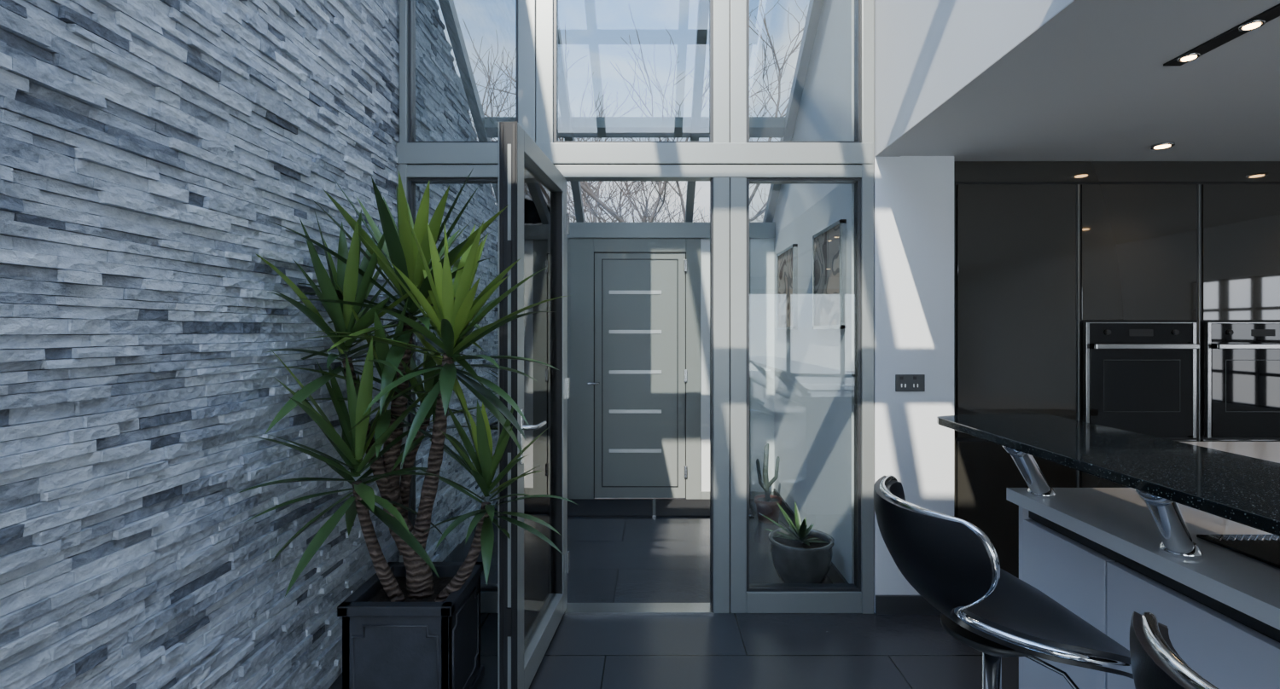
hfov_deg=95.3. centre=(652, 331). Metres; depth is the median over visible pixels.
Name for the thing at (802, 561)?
plant pot
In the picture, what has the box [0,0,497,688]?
cladding
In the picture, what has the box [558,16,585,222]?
rafter
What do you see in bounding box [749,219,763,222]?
roof
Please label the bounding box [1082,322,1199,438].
oven
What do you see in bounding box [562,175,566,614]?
stile
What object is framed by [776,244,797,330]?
picture frame
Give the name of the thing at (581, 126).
purlin
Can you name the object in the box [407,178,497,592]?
bead
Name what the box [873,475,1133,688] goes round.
bar stool
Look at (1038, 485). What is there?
bracket
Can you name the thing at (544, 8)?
post
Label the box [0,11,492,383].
wall
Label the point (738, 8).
post
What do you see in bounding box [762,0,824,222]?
rafter
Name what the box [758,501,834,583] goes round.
aloe
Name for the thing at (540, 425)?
lever
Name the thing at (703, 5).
rafter
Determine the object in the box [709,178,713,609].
door frame
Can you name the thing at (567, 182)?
door frame
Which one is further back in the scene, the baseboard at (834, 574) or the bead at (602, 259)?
the bead at (602, 259)
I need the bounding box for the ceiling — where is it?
[901,0,1279,161]
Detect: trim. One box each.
[563,603,714,616]
[567,222,775,238]
[874,0,1121,157]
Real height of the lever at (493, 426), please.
0.018 m
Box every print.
[779,248,792,326]
[814,225,839,325]
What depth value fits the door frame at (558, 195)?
2.77 m
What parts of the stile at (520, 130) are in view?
lock edge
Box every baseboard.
[773,488,848,583]
[875,595,941,615]
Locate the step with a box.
[567,499,754,517]
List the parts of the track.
bulb, bulb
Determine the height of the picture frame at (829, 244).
0.567 m
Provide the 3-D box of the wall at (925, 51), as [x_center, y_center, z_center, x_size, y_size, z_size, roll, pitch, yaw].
[1.145,-2.240,-0.282,0.120,2.770,6.435,0,0,0]
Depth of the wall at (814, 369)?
3.48 m
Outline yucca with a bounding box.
[238,168,579,688]
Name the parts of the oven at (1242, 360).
knob, control panel, handle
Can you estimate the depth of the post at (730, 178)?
2.86 m
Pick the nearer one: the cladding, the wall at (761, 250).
the cladding
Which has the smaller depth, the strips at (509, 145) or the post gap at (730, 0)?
the strips at (509, 145)
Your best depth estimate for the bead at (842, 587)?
2.86 m
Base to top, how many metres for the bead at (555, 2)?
1.323 m
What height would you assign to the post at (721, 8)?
1.324 m
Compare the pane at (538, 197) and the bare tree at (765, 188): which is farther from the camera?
the bare tree at (765, 188)
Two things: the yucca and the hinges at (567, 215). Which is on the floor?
the yucca
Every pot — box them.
[754,494,782,523]
[768,527,834,583]
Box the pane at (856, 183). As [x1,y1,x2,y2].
[749,182,856,587]
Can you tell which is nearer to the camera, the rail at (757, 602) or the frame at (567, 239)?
the rail at (757, 602)
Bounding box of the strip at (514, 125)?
[500,123,515,688]
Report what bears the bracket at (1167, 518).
on the kitchen island
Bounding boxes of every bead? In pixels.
[407,0,517,142]
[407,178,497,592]
[552,0,713,142]
[601,259,678,487]
[746,0,861,142]
[746,178,861,592]
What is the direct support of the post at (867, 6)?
on the floor
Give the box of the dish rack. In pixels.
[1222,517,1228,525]
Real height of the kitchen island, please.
0.920 m
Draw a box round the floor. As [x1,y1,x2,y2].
[328,498,1018,688]
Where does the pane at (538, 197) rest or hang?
on the rail at (535, 650)
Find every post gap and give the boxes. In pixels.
[535,0,535,142]
[729,0,730,142]
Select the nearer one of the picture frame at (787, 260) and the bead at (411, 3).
the bead at (411, 3)
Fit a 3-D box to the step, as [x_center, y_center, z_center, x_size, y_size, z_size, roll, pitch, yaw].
[-0.063,1.373,4.530,1.628,0.013,0.420,0,0,0]
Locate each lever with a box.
[488,420,497,430]
[522,420,546,430]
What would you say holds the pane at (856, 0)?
attached to the bead at (857, 112)
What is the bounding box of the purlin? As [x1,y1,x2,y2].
[484,116,795,137]
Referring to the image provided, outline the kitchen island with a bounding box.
[1006,442,1279,688]
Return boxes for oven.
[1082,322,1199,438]
[1204,322,1279,438]
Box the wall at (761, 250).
[700,238,773,491]
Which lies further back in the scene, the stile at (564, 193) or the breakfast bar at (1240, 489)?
the stile at (564, 193)
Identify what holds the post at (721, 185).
on the floor
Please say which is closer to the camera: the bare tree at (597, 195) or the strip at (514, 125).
the strip at (514, 125)
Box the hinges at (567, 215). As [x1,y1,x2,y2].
[565,214,569,573]
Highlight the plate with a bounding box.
[519,407,523,465]
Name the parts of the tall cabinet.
panel, door, door, drawer, door, drawer, door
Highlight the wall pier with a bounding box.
[873,156,954,613]
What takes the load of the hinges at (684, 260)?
attached to the frame at (581, 250)
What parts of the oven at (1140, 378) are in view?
knob, control panel, handle, knob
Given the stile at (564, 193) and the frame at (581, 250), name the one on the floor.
the frame at (581, 250)
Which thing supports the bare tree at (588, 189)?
on the ground
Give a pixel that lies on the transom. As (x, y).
(571, 172)
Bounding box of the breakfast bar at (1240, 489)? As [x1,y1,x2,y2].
[936,413,1279,536]
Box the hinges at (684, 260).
[683,259,686,478]
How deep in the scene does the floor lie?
2.65 m
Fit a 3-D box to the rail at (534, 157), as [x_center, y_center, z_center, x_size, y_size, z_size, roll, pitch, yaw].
[-0.485,-0.702,2.466,0.070,0.080,0.625,0,0,4]
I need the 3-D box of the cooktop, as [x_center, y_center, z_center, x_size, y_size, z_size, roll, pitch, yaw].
[1.480,0.456,1.000,0.540,0.007,0.600,0,0,0]
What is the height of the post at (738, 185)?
2.131 m
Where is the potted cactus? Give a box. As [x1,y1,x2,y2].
[754,443,782,523]
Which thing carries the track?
attached to the ceiling
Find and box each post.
[399,0,407,562]
[517,0,535,142]
[535,0,552,142]
[713,0,729,142]
[713,177,729,613]
[729,178,730,612]
[730,0,746,142]
[730,177,746,613]
[861,0,873,614]
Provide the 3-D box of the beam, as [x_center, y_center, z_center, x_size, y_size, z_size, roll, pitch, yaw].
[-0.089,-0.866,2.884,2.319,0.102,0.092,0,0,0]
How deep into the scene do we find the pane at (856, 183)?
2.89 m
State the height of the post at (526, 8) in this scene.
1.324 m
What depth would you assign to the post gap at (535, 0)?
2.86 m
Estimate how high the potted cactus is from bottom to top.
0.562 m
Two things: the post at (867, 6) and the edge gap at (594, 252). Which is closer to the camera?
the post at (867, 6)
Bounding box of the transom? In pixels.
[396,164,861,181]
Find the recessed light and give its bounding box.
[1150,141,1175,149]
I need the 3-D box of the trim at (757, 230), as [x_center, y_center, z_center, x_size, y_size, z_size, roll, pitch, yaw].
[-0.115,-0.821,4.835,2.230,0.126,0.170,0,0,0]
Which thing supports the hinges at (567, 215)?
attached to the door frame at (567, 182)
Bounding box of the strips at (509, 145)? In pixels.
[497,122,511,688]
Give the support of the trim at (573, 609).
on the floor
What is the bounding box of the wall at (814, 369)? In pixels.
[772,0,854,583]
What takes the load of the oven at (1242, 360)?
in the tall cabinet
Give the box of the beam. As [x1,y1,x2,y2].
[395,142,872,164]
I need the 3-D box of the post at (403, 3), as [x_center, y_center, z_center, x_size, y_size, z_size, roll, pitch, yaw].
[-1.218,-0.430,2.887,0.036,3.620,0.086,0,0,0]
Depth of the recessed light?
2.67 m
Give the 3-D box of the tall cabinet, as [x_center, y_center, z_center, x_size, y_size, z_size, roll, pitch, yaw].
[3.014,0.264,3.234,3.072,2.233,0.612,0,0,0]
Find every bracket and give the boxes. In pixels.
[1002,446,1056,498]
[1134,488,1203,559]
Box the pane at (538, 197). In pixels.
[523,162,554,650]
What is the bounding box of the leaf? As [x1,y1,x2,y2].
[594,253,685,498]
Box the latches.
[506,240,511,637]
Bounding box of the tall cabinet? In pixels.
[954,161,1279,578]
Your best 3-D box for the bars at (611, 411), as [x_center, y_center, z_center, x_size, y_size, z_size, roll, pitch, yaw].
[-0.144,0.333,4.777,0.428,1.326,0.009,0,0,0]
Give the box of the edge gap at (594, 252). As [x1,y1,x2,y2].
[593,251,686,499]
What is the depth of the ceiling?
2.15 m
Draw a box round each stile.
[499,121,523,688]
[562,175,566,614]
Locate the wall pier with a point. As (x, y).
(914, 195)
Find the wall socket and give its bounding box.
[895,374,925,391]
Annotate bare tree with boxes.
[454,18,650,222]
[467,0,807,222]
[472,67,754,222]
[750,187,766,221]
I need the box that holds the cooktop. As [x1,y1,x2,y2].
[1196,535,1279,569]
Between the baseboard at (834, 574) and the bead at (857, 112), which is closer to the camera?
the bead at (857, 112)
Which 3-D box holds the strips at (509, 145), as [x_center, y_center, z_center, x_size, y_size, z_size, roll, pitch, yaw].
[-0.525,0.305,2.068,0.047,2.091,0.003,0,0,4]
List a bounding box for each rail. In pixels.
[523,130,563,191]
[523,593,563,688]
[746,592,861,613]
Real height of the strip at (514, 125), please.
2.082 m
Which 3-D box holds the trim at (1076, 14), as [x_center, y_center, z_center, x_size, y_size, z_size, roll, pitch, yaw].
[1.145,-0.853,-0.325,0.120,0.004,6.350,0,0,0]
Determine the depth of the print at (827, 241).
3.28 m
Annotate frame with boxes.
[554,192,562,593]
[566,181,567,603]
[567,238,569,499]
[569,238,700,499]
[700,238,773,499]
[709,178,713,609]
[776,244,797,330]
[812,219,846,329]
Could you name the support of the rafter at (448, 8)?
attached to the roof
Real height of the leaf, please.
2.009 m
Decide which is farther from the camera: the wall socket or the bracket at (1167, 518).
the wall socket
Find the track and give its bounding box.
[1163,3,1279,65]
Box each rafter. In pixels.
[438,0,497,203]
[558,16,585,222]
[684,0,709,222]
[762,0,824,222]
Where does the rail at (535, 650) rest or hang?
on the floor
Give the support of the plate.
attached to the stile at (520, 130)
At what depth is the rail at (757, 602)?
2.85 m
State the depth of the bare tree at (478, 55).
12.28 m
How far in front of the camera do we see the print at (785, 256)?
4.28 m
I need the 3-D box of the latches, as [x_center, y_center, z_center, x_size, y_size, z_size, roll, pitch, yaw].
[-0.508,0.380,2.063,0.016,1.400,0.006,0,0,4]
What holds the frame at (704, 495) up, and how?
on the floor
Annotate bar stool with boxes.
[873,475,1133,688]
[1129,611,1219,688]
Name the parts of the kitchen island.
panel, panel, panel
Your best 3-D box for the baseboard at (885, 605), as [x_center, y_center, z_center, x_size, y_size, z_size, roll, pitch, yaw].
[1.278,1.335,2.842,0.383,0.090,0.015,0,0,0]
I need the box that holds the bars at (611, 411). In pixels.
[609,290,661,453]
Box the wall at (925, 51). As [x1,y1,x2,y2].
[873,0,1072,157]
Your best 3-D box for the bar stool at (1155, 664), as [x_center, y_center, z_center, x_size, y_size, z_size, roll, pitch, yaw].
[0.780,0.867,0.565,0.488,1.026,0.438,0,0,0]
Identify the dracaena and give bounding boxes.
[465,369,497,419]
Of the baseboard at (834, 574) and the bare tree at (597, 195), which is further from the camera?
the bare tree at (597, 195)

